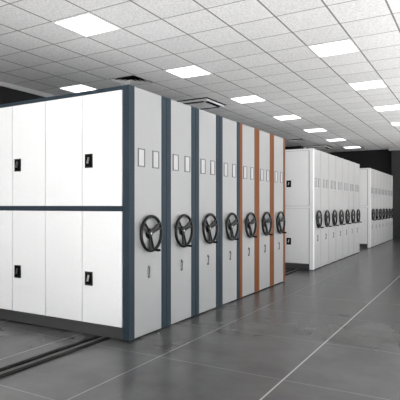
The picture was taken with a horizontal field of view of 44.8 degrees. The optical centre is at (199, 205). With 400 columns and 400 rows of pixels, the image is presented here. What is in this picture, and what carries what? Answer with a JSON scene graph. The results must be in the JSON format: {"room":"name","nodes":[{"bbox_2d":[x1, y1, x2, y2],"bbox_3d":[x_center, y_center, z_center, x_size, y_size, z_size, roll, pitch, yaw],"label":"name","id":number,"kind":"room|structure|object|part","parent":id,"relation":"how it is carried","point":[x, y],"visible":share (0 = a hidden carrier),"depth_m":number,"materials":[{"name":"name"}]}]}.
{"room":"archive storage room","nodes":[
{"label":"archive storage room","id":0,"kind":"room"},
{"bbox_2d":[0,81,53,104],"bbox_3d":[-2.165,-0.521,11.486,0.200,3.480,23.360,0,0,30],"label":"wall","id":1,"kind":"structure","parent":0,"point":[7,95],"depth_m":9.02,"materials":[{"name":"black paint"}]},
{"bbox_2d":[0,81,56,96],"bbox_3d":[-2.070,-2.208,11.431,0.020,0.085,23.360,0,0,30],"label":"trim","id":2,"kind":"structure","parent":1,"relation":"attached to","point":[4,84],"depth_m":9.24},
{"bbox_2d":[285,146,302,149],"bbox_3d":[3.165,-2.208,18.884,1.670,0.105,0.300,0,0,30],"label":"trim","id":3,"kind":"structure","parent":1,"relation":"attached to","point":[291,147],"depth_m":18.48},
{"bbox_2d":[0,0,399,152],"bbox_3d":[2.734,-2.311,8.671,11.500,0.100,23.760,0,0,30],"label":"ceiling","id":4,"kind":"structure","parent":0,"point":[259,48],"depth_m":7.36,"materials":[{"name":"tile"}]},
{"bbox_2d":[59,84,96,92],"bbox_3d":[-2.313,-2.256,9.408,0.599,0.010,0.599,0,0,30],"label":"recessed light","id":5,"kind":"object","parent":4,"relation":"in","point":[79,87],"visible":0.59,"depth_m":9.34,"materials":[{"name":"white plastic"}]},
{"bbox_2d":[52,12,121,36],"bbox_3d":[-1.409,-2.256,6.077,0.599,0.010,0.599,0,0,30],"label":"recessed light","id":6,"kind":"object","parent":4,"relation":"in","point":[87,24],"visible":1,"depth_m":6.04,"materials":[{"name":"white plastic"}]},
{"bbox_2d":[107,75,153,85],"bbox_3d":[-1.254,-2.308,8.800,0.607,0.106,0.607,0,0,30],"label":"ceiling vent","id":7,"kind":"object","parent":4,"relation":"in","point":[133,80],"visible":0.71,"depth_m":8.84,"materials":[{"name":"grey metal"}]},
{"bbox_2d":[164,65,212,78],"bbox_3d":[-0.194,-2.256,8.191,0.599,0.010,0.599,0,0,30],"label":"recessed light","id":8,"kind":"object","parent":4,"relation":"in","point":[192,70],"visible":1,"depth_m":8.16,"materials":[{"name":"white plastic"}]},
{"bbox_2d":[177,97,225,109],"bbox_3d":[-0.015,-2.228,10.712,0.890,0.066,0.890,0,0,30],"label":"air conditioner","id":9,"kind":"object","parent":4,"relation":"attached to","point":[201,103],"visible":0.68,"depth_m":10.47,"materials":[{"name":"white plastic"}]},
{"bbox_2d":[186,102,215,108],"bbox_3d":[-0.015,-2.200,10.712,0.540,0.011,0.540,0,0,30],"label":"grille","id":10,"kind":"object","parent":9,"relation":"attached to","point":[201,105],"depth_m":10.64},
{"bbox_2d":[229,95,266,103],"bbox_3d":[1.020,-2.256,10.305,0.599,0.010,0.599,0,0,30],"label":"recessed light","id":11,"kind":"object","parent":4,"relation":"in","point":[252,98],"visible":1,"depth_m":10.31,"materials":[{"name":"white plastic"}]},
{"bbox_2d":[231,96,264,102],"bbox_3d":[1.020,-2.258,10.305,0.555,0.006,0.555,0,0,30],"label":"diffuser","id":12,"kind":"object","parent":11,"relation":"attached to","point":[243,99],"depth_m":10.31,"materials":[{"name":"white plastic"}]},
{"bbox_2d":[272,114,301,119],"bbox_3d":[2.235,-2.256,12.418,0.599,0.010,0.599,0,0,30],"label":"recessed light","id":13,"kind":"object","parent":4,"relation":"in","point":[283,117],"visible":1,"depth_m":12.41,"materials":[{"name":"white plastic"}]},
{"bbox_2d":[275,115,298,119],"bbox_3d":[2.235,-2.258,12.418,0.555,0.006,0.555,0,0,30],"label":"diffuser","id":14,"kind":"object","parent":13,"relation":"attached to","point":[284,117],"depth_m":12.41,"materials":[{"name":"white plastic"}]},
{"bbox_2d":[286,138,306,141],"bbox_3d":[3.301,-2.308,16.726,0.607,0.106,0.607,0,0,30],"label":"ceiling vent","id":15,"kind":"object","parent":4,"relation":"in","point":[300,139],"visible":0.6,"depth_m":16.83,"materials":[{"name":"grey metal"}]},
{"bbox_2d":[303,128,326,132],"bbox_3d":[3.450,-2.256,14.532,0.599,0.010,0.599,0,0,30],"label":"recessed light","id":16,"kind":"object","parent":4,"relation":"in","point":[316,129],"visible":1,"depth_m":14.56,"materials":[{"name":"white plastic"}]},
{"bbox_2d":[305,129,325,131],"bbox_3d":[3.450,-2.258,14.532,0.555,0.006,0.555,0,0,30],"label":"diffuser","id":17,"kind":"object","parent":16,"relation":"attached to","point":[307,130],"depth_m":14.56,"materials":[{"name":"white plastic"}]},
{"bbox_2d":[303,145,332,149],"bbox_3d":[4.529,-2.228,18.619,0.890,0.066,0.890,0,0,30],"label":"air conditioner","id":18,"kind":"object","parent":4,"relation":"attached to","point":[316,147],"visible":0.77,"depth_m":18.38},
{"bbox_2d":[307,38,359,57],"bbox_3d":[1.925,-2.256,6.973,0.599,0.010,0.599,0,0,30],"label":"recessed light","id":19,"kind":"object","parent":4,"relation":"in","point":[344,46],"visible":1,"depth_m":6.96,"materials":[{"name":"white plastic"}]},
{"bbox_2d":[325,138,346,141],"bbox_3d":[4.665,-2.256,16.646,0.599,0.010,0.599,0,0,30],"label":"recessed light","id":20,"kind":"object","parent":4,"relation":"in","point":[337,139],"visible":1,"depth_m":16.54,"materials":[{"name":"white plastic"}]},
{"bbox_2d":[328,139,343,140],"bbox_3d":[4.665,-2.258,16.646,0.555,0.006,0.555,0,0,30],"label":"diffuser","id":21,"kind":"object","parent":20,"relation":"attached to","point":[328,139],"depth_m":16.66,"materials":[{"name":"white plastic"}]},
{"bbox_2d":[343,146,361,148],"bbox_3d":[5.879,-2.256,18.760,0.599,0.010,0.599,0,0,30],"label":"recessed light","id":22,"kind":"object","parent":4,"relation":"in","point":[348,147],"visible":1,"depth_m":18.81,"materials":[{"name":"white plastic"}]},
{"bbox_2d":[348,79,386,90],"bbox_3d":[3.139,-2.256,9.087,0.599,0.010,0.599,0,0,30],"label":"recessed light","id":23,"kind":"object","parent":4,"relation":"in","point":[379,83],"visible":1,"depth_m":9.03,"materials":[{"name":"white plastic"}]},
{"bbox_2d":[373,104,399,111],"bbox_3d":[4.354,-2.256,11.201,0.599,0.010,0.599,0,0,30],"label":"recessed light","id":24,"kind":"object","parent":4,"relation":"in","point":[397,106],"visible":1,"depth_m":11.15,"materials":[{"name":"white plastic"}]},
{"bbox_2d":[389,147,399,150],"bbox_3d":[8.983,-2.208,18.090,3.650,0.105,0.280,0,0,30],"label":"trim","id":25,"kind":"structure","parent":4,"relation":"attached to","point":[390,148],"depth_m":18.79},
{"bbox_2d":[390,122,399,125],"bbox_3d":[5.569,-2.256,13.314,0.599,0.010,0.599,0,0,30],"label":"recessed light","id":26,"kind":"object","parent":4,"relation":"in","point":[391,123],"visible":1,"depth_m":13.32,"materials":[{"name":"white plastic"}]},
{"bbox_2d":[0,237,399,399],"bbox_3d":[2.734,1.279,8.671,11.500,0.120,23.760,0,0,30],"label":"floor","id":27,"kind":"structure","parent":0,"point":[331,331],"depth_m":4.12,"materials":[{"name":"grey tile"}]},
{"bbox_2d":[0,269,302,378],"bbox_3d":[1.186,1.213,8.084,0.180,0.012,11.200,0,0,30],"label":"floor track","id":28,"kind":"object","parent":27,"relation":"on","point":[21,366],"visible":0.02,"depth_m":3.92,"materials":[{"name":"black metal"}]},
{"bbox_3d":[-0.895,1.213,9.280,0.180,0.012,11.200,0,0,30],"label":"floor track","id":29,"kind":"object","parent":27,"relation":"on","visible":0},
{"bbox_2d":[0,84,165,340],"bbox_3d":[-1.778,0.063,5.315,3.201,2.288,0.611,0,0,30],"label":"shelving unit","id":30,"kind":"object","parent":29,"relation":"on","point":[83,174],"visible":1,"depth_m":4.66,"materials":[{"name":"white metal"}]},
{"bbox_3d":[-2.179,-0.521,5.226,0.483,1.046,0.020,0,0,30],"label":"door","id":31,"kind":"part","parent":30,"relation":"part of","materials":[{"name":"white metal"}]},
{"bbox_3d":[-2.179,0.575,5.226,0.483,1.047,0.020,0,0,30],"label":"door","id":32,"kind":"part","parent":30,"relation":"part of","materials":[{"name":"white metal"}]},
{"bbox_3d":[-1.753,-0.521,4.982,0.483,1.046,0.020,0,0,30],"label":"door","id":33,"kind":"part","parent":30,"relation":"part of","materials":[{"name":"white metal"}]},
{"bbox_3d":[-1.753,0.575,4.982,0.483,1.047,0.020,0,0,30],"label":"door","id":34,"kind":"part","parent":30,"relation":"part of","materials":[{"name":"white metal"}]},
{"bbox_3d":[-1.996,0.063,5.120,3.016,2.288,0.024,0,0,30],"label":"frame","id":35,"kind":"part","parent":30,"relation":"part of","materials":[{"name":"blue metal"}]},
{"bbox_3d":[-1.327,-0.521,4.737,0.483,1.046,0.020,0,0,30],"label":"door","id":36,"kind":"part","parent":30,"relation":"part of","materials":[{"name":"white metal"}]},
{"bbox_3d":[-1.327,0.575,4.737,0.483,1.047,0.020,0,0,30],"label":"door","id":37,"kind":"part","parent":30,"relation":"part of","materials":[{"name":"white metal"}]},
{"bbox_3d":[-0.905,-0.521,4.494,0.475,1.046,0.020,0,0,30],"label":"door","id":38,"kind":"part","parent":30,"relation":"part of","materials":[{"name":"white metal"}]},
{"bbox_3d":[-0.905,0.575,4.494,0.475,1.047,0.020,0,0,30],"label":"door","id":39,"kind":"part","parent":30,"relation":"part of","materials":[{"name":"white metal"}]},
{"bbox_3d":[-0.493,0.062,4.586,0.018,2.281,0.433,0,0,30],"label":"panel","id":40,"kind":"part","parent":30,"relation":"part of","materials":[{"name":"white metal"}]},
{"bbox_2d":[166,97,194,326],"bbox_3d":[-1.474,0.063,5.824,3.181,2.288,0.566,0,0,30],"label":"shelving unit","id":41,"kind":"object","parent":29,"relation":"on","point":[180,117],"visible":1,"depth_m":5.07,"materials":[{"name":"white metal"}]},
{"bbox_3d":[-0.202,0.062,5.093,0.018,2.281,0.404,0,0,30],"label":"panel","id":42,"kind":"part","parent":41,"relation":"part of","materials":[{"name":"white metal"}]},
{"bbox_2d":[195,107,218,314],"bbox_3d":[-1.190,0.063,6.318,3.181,2.288,0.566,0,0,30],"label":"shelving unit","id":43,"kind":"object","parent":29,"relation":"on","point":[206,123],"visible":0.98,"depth_m":5.54,"materials":[{"name":"white metal"}]},
{"bbox_3d":[0.082,0.062,5.587,0.018,2.281,0.404,0,0,30],"label":"panel","id":44,"kind":"part","parent":43,"relation":"part of","materials":[{"name":"white metal"}]},
{"bbox_2d":[219,116,239,305],"bbox_3d":[-0.906,0.063,6.812,3.181,2.288,0.566,0,0,30],"label":"shelving unit","id":45,"kind":"object","parent":29,"relation":"on","point":[229,130],"visible":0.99,"depth_m":6.04,"materials":[{"name":"white metal"}]},
{"bbox_3d":[0.366,0.062,6.081,0.018,2.281,0.404,0,0,30],"label":"panel","id":46,"kind":"part","parent":45,"relation":"part of","materials":[{"name":"white metal"}]},
{"bbox_2d":[240,123,257,297],"bbox_3d":[-0.622,0.063,7.306,3.181,2.288,0.566,0,0,30],"label":"shelving unit","id":47,"kind":"object","parent":29,"relation":"on","point":[248,135],"visible":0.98,"depth_m":6.55,"materials":[{"name":"metal"}]},
{"bbox_3d":[0.650,0.062,6.575,0.018,2.281,0.404,0,0,30],"label":"panel","id":48,"kind":"part","parent":47,"relation":"part of","materials":[{"name":"white metal"}]},
{"bbox_2d":[257,129,272,290],"bbox_3d":[-0.338,0.063,7.801,3.181,2.288,0.566,0,0,30],"label":"shelving unit","id":49,"kind":"object","parent":29,"relation":"on","point":[264,139],"visible":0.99,"depth_m":7.05,"materials":[{"name":"metal"}]},
{"bbox_3d":[0.934,0.062,7.070,0.018,2.281,0.404,0,0,30],"label":"panel","id":50,"kind":"part","parent":49,"relation":"part of","materials":[{"name":"white metal"}]},
{"bbox_2d":[272,134,286,285],"bbox_3d":[-0.054,0.063,8.295,3.181,2.288,0.566,0,0,30],"label":"shelving unit","id":51,"kind":"object","parent":29,"relation":"on","point":[278,143],"visible":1,"depth_m":7.55,"materials":[{"name":"metal"}]},
{"bbox_3d":[1.218,0.062,7.564,0.018,2.281,0.404,0,0,30],"label":"panel","id":52,"kind":"part","parent":51,"relation":"part of","materials":[{"name":"white metal"}]},
{"bbox_2d":[285,148,323,269],"bbox_3d":[0.973,0.063,10.102,3.201,2.288,0.596,0,0,30],"label":"shelving unit","id":53,"kind":"object","parent":29,"relation":"on","point":[303,167],"visible":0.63,"depth_m":9.27,"materials":[{"name":"white metal"}]},
{"bbox_3d":[0.759,0.063,9.914,3.016,2.288,0.024,0,0,30],"label":"frame","id":54,"kind":"part","parent":53,"relation":"part of","materials":[{"name":"white metal"}]},
{"bbox_3d":[1.850,-0.521,9.288,0.475,1.046,0.020,0,0,30],"label":"door","id":55,"kind":"part","parent":53,"relation":"part of","materials":[{"name":"white metal"}]},
{"bbox_3d":[1.850,0.575,9.288,0.475,1.047,0.020,0,0,30],"label":"door","id":56,"kind":"part","parent":53,"relation":"part of","materials":[{"name":"white metal"}]},
{"bbox_3d":[2.258,0.062,9.373,0.018,2.281,0.418,0,0,30],"label":"panel","id":57,"kind":"part","parent":53,"relation":"part of","materials":[{"name":"white metal"}]},
{"bbox_2d":[322,151,331,265],"bbox_3d":[1.277,0.063,10.611,3.181,2.288,0.580,0,0,30],"label":"shelving unit","id":58,"kind":"object","parent":29,"relation":"on","point":[325,156],"visible":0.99,"depth_m":9.86,"materials":[{"name":"white metal"}]},
{"bbox_3d":[2.549,0.062,9.880,0.018,2.281,0.418,0,0,30],"label":"panel","id":59,"kind":"part","parent":58,"relation":"part of","materials":[{"name":"white metal"}]},
{"bbox_2d":[330,154,338,262],"bbox_3d":[1.568,0.063,11.117,3.181,2.288,0.580,0,0,30],"label":"shelving unit","id":60,"kind":"object","parent":29,"relation":"on","point":[333,159],"visible":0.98,"depth_m":10.41,"materials":[{"name":"white metal"}]},
{"bbox_3d":[2.840,0.062,10.386,0.018,2.281,0.418,0,0,30],"label":"panel","id":61,"kind":"part","parent":60,"relation":"part of","materials":[{"name":"white metal"}]},
{"bbox_2d":[337,157,345,259],"bbox_3d":[1.859,0.063,11.623,3.181,2.288,0.580,0,0,30],"label":"shelving unit","id":62,"kind":"object","parent":29,"relation":"on","point":[340,214],"visible":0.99,"depth_m":10.85,"materials":[{"name":"white metal"}]},
{"bbox_3d":[3.131,0.062,10.893,0.018,2.281,0.418,0,0,30],"label":"panel","id":63,"kind":"part","parent":62,"relation":"part of","materials":[{"name":"white metal"}]},
{"bbox_2d":[343,159,350,257],"bbox_3d":[2.150,0.063,12.130,3.181,2.288,0.580,0,0,30],"label":"shelving unit","id":64,"kind":"object","parent":29,"relation":"on","point":[345,162],"visible":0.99,"depth_m":11.34,"materials":[{"name":"white metal"}]},
{"bbox_3d":[3.422,0.062,11.399,0.018,2.281,0.418,0,0,30],"label":"panel","id":65,"kind":"part","parent":64,"relation":"part of","materials":[{"name":"white metal"}]},
{"bbox_2d":[349,161,356,255],"bbox_3d":[2.441,0.063,12.636,3.181,2.288,0.580,0,0,30],"label":"shelving unit","id":66,"kind":"object","parent":29,"relation":"on","point":[351,164],"visible":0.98,"depth_m":11.88,"materials":[{"name":"white metal"}]},
{"bbox_3d":[3.713,0.062,11.905,0.018,2.281,0.418,0,0,30],"label":"panel","id":67,"kind":"part","parent":66,"relation":"part of","materials":[{"name":"white metal"}]},
{"bbox_2d":[355,163,361,252],"bbox_3d":[2.732,0.063,13.142,3.181,2.288,0.580,0,0,30],"label":"shelving unit","id":68,"kind":"object","parent":29,"relation":"on","point":[357,166],"visible":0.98,"depth_m":12.46,"materials":[{"name":"white metal"}]},
{"bbox_3d":[4.004,0.062,12.412,0.018,2.281,0.418,0,0,30],"label":"panel","id":69,"kind":"part","parent":68,"relation":"part of","materials":[{"name":"white metal"}]},
{"bbox_3d":[3.489,1.213,16.910,0.180,0.012,5.000,0,0,30],"label":"floor track","id":70,"kind":"object","parent":27,"relation":"on","visible":0},
{"bbox_2d":[360,168,375,247],"bbox_3d":[3.723,0.063,14.887,3.201,2.288,0.612,0,0,30],"label":"shelving unit","id":71,"kind":"object","parent":70,"relation":"on","point":[367,212],"visible":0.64,"depth_m":13.98,"materials":[{"name":"white metal"}]},
{"bbox_3d":[4.595,-0.521,14.066,0.475,1.046,0.020,0,0,30],"label":"door","id":72,"kind":"part","parent":71,"relation":"part of","materials":[{"name":"white metal"}]},
{"bbox_3d":[4.595,0.575,14.066,0.475,1.047,0.020,0,0,30],"label":"door","id":73,"kind":"part","parent":71,"relation":"part of","materials":[{"name":"white metal"}]},
{"bbox_3d":[5.007,0.062,14.158,0.018,2.281,0.434,0,0,30],"label":"panel","id":74,"kind":"part","parent":71,"relation":"part of","materials":[{"name":"white metal"}]},
{"bbox_2d":[374,169,379,245],"bbox_3d":[4.034,0.063,15.409,3.181,2.288,0.596,0,0,30],"label":"shelving unit","id":75,"kind":"object","parent":70,"relation":"on","point":[375,171],"visible":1,"depth_m":14.63,"materials":[{"name":"white metal"}]},
{"bbox_3d":[5.306,0.062,14.678,0.018,2.281,0.434,0,0,30],"label":"panel","id":76,"kind":"part","parent":75,"relation":"part of","materials":[{"name":"white metal"}]},
{"bbox_2d":[378,171,381,243],"bbox_3d":[4.333,0.063,15.929,3.181,2.288,0.596,0,0,30],"label":"shelving unit","id":77,"kind":"object","parent":70,"relation":"on","point":[379,172],"visible":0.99,"depth_m":15.22,"materials":[{"name":"white metal"}]},
{"bbox_2d":[381,172,386,242],"bbox_3d":[4.632,0.063,16.449,3.181,2.288,0.596,0,0,30],"label":"shelving unit","id":78,"kind":"object","parent":70,"relation":"on","point":[382,173],"visible":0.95,"depth_m":15.69,"materials":[{"name":"white metal"}]},
{"bbox_3d":[5.904,0.062,15.718,0.018,2.281,0.434,0,0,30],"label":"panel","id":79,"kind":"part","parent":78,"relation":"part of","materials":[{"name":"white metal"}]},
{"bbox_2d":[384,173,388,241],"bbox_3d":[4.931,0.063,16.969,3.181,2.288,0.596,0,0,30],"label":"shelving unit","id":80,"kind":"object","parent":70,"relation":"on","point":[385,174],"visible":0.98,"depth_m":16.19,"materials":[{"name":"white metal"}]},
{"bbox_3d":[6.203,0.062,16.239,0.018,2.281,0.434,0,0,30],"label":"panel","id":81,"kind":"part","parent":80,"relation":"part of","materials":[{"name":"white metal"}]},
{"bbox_2d":[387,174,391,240],"bbox_3d":[5.230,0.063,17.490,3.181,2.288,0.596,0,0,30],"label":"shelving unit","id":82,"kind":"object","parent":70,"relation":"on","point":[388,175],"visible":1,"depth_m":16.73,"materials":[{"name":"white metal"}]},
{"bbox_3d":[6.502,0.062,16.759,0.018,2.281,0.434,0,0,30],"label":"panel","id":83,"kind":"part","parent":82,"relation":"part of","materials":[{"name":"white metal"}]},
{"bbox_2d":[390,175,394,239],"bbox_3d":[5.529,0.063,18.010,3.181,2.288,0.596,0,0,30],"label":"shelving unit","id":84,"kind":"object","parent":70,"relation":"on","point":[391,176],"visible":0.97,"depth_m":17.31,"materials":[{"name":"white metal"}]},
{"bbox_3d":[6.801,0.062,17.279,0.018,2.281,0.434,0,0,30],"label":"panel","id":85,"kind":"part","parent":84,"relation":"part of","materials":[{"name":"white metal"}]},
{"bbox_2d":[326,149,391,174],"bbox_3d":[8.603,-0.521,18.884,11.500,3.480,0.200,0,0,30],"label":"wall","id":86,"kind":"structure","parent":0,"point":[379,160],"depth_m":19.71,"materials":[{"name":"black paint"}]},
{"bbox_2d":[392,150,399,236],"bbox_3d":[9.148,-0.521,18.306,3.580,3.480,0.260,0,0,30],"label":"wall","id":87,"kind":"structure","parent":86,"relation":"attached to","point":[395,154],"depth_m":19.00,"materials":[{"name":"black paint"}]}
]}

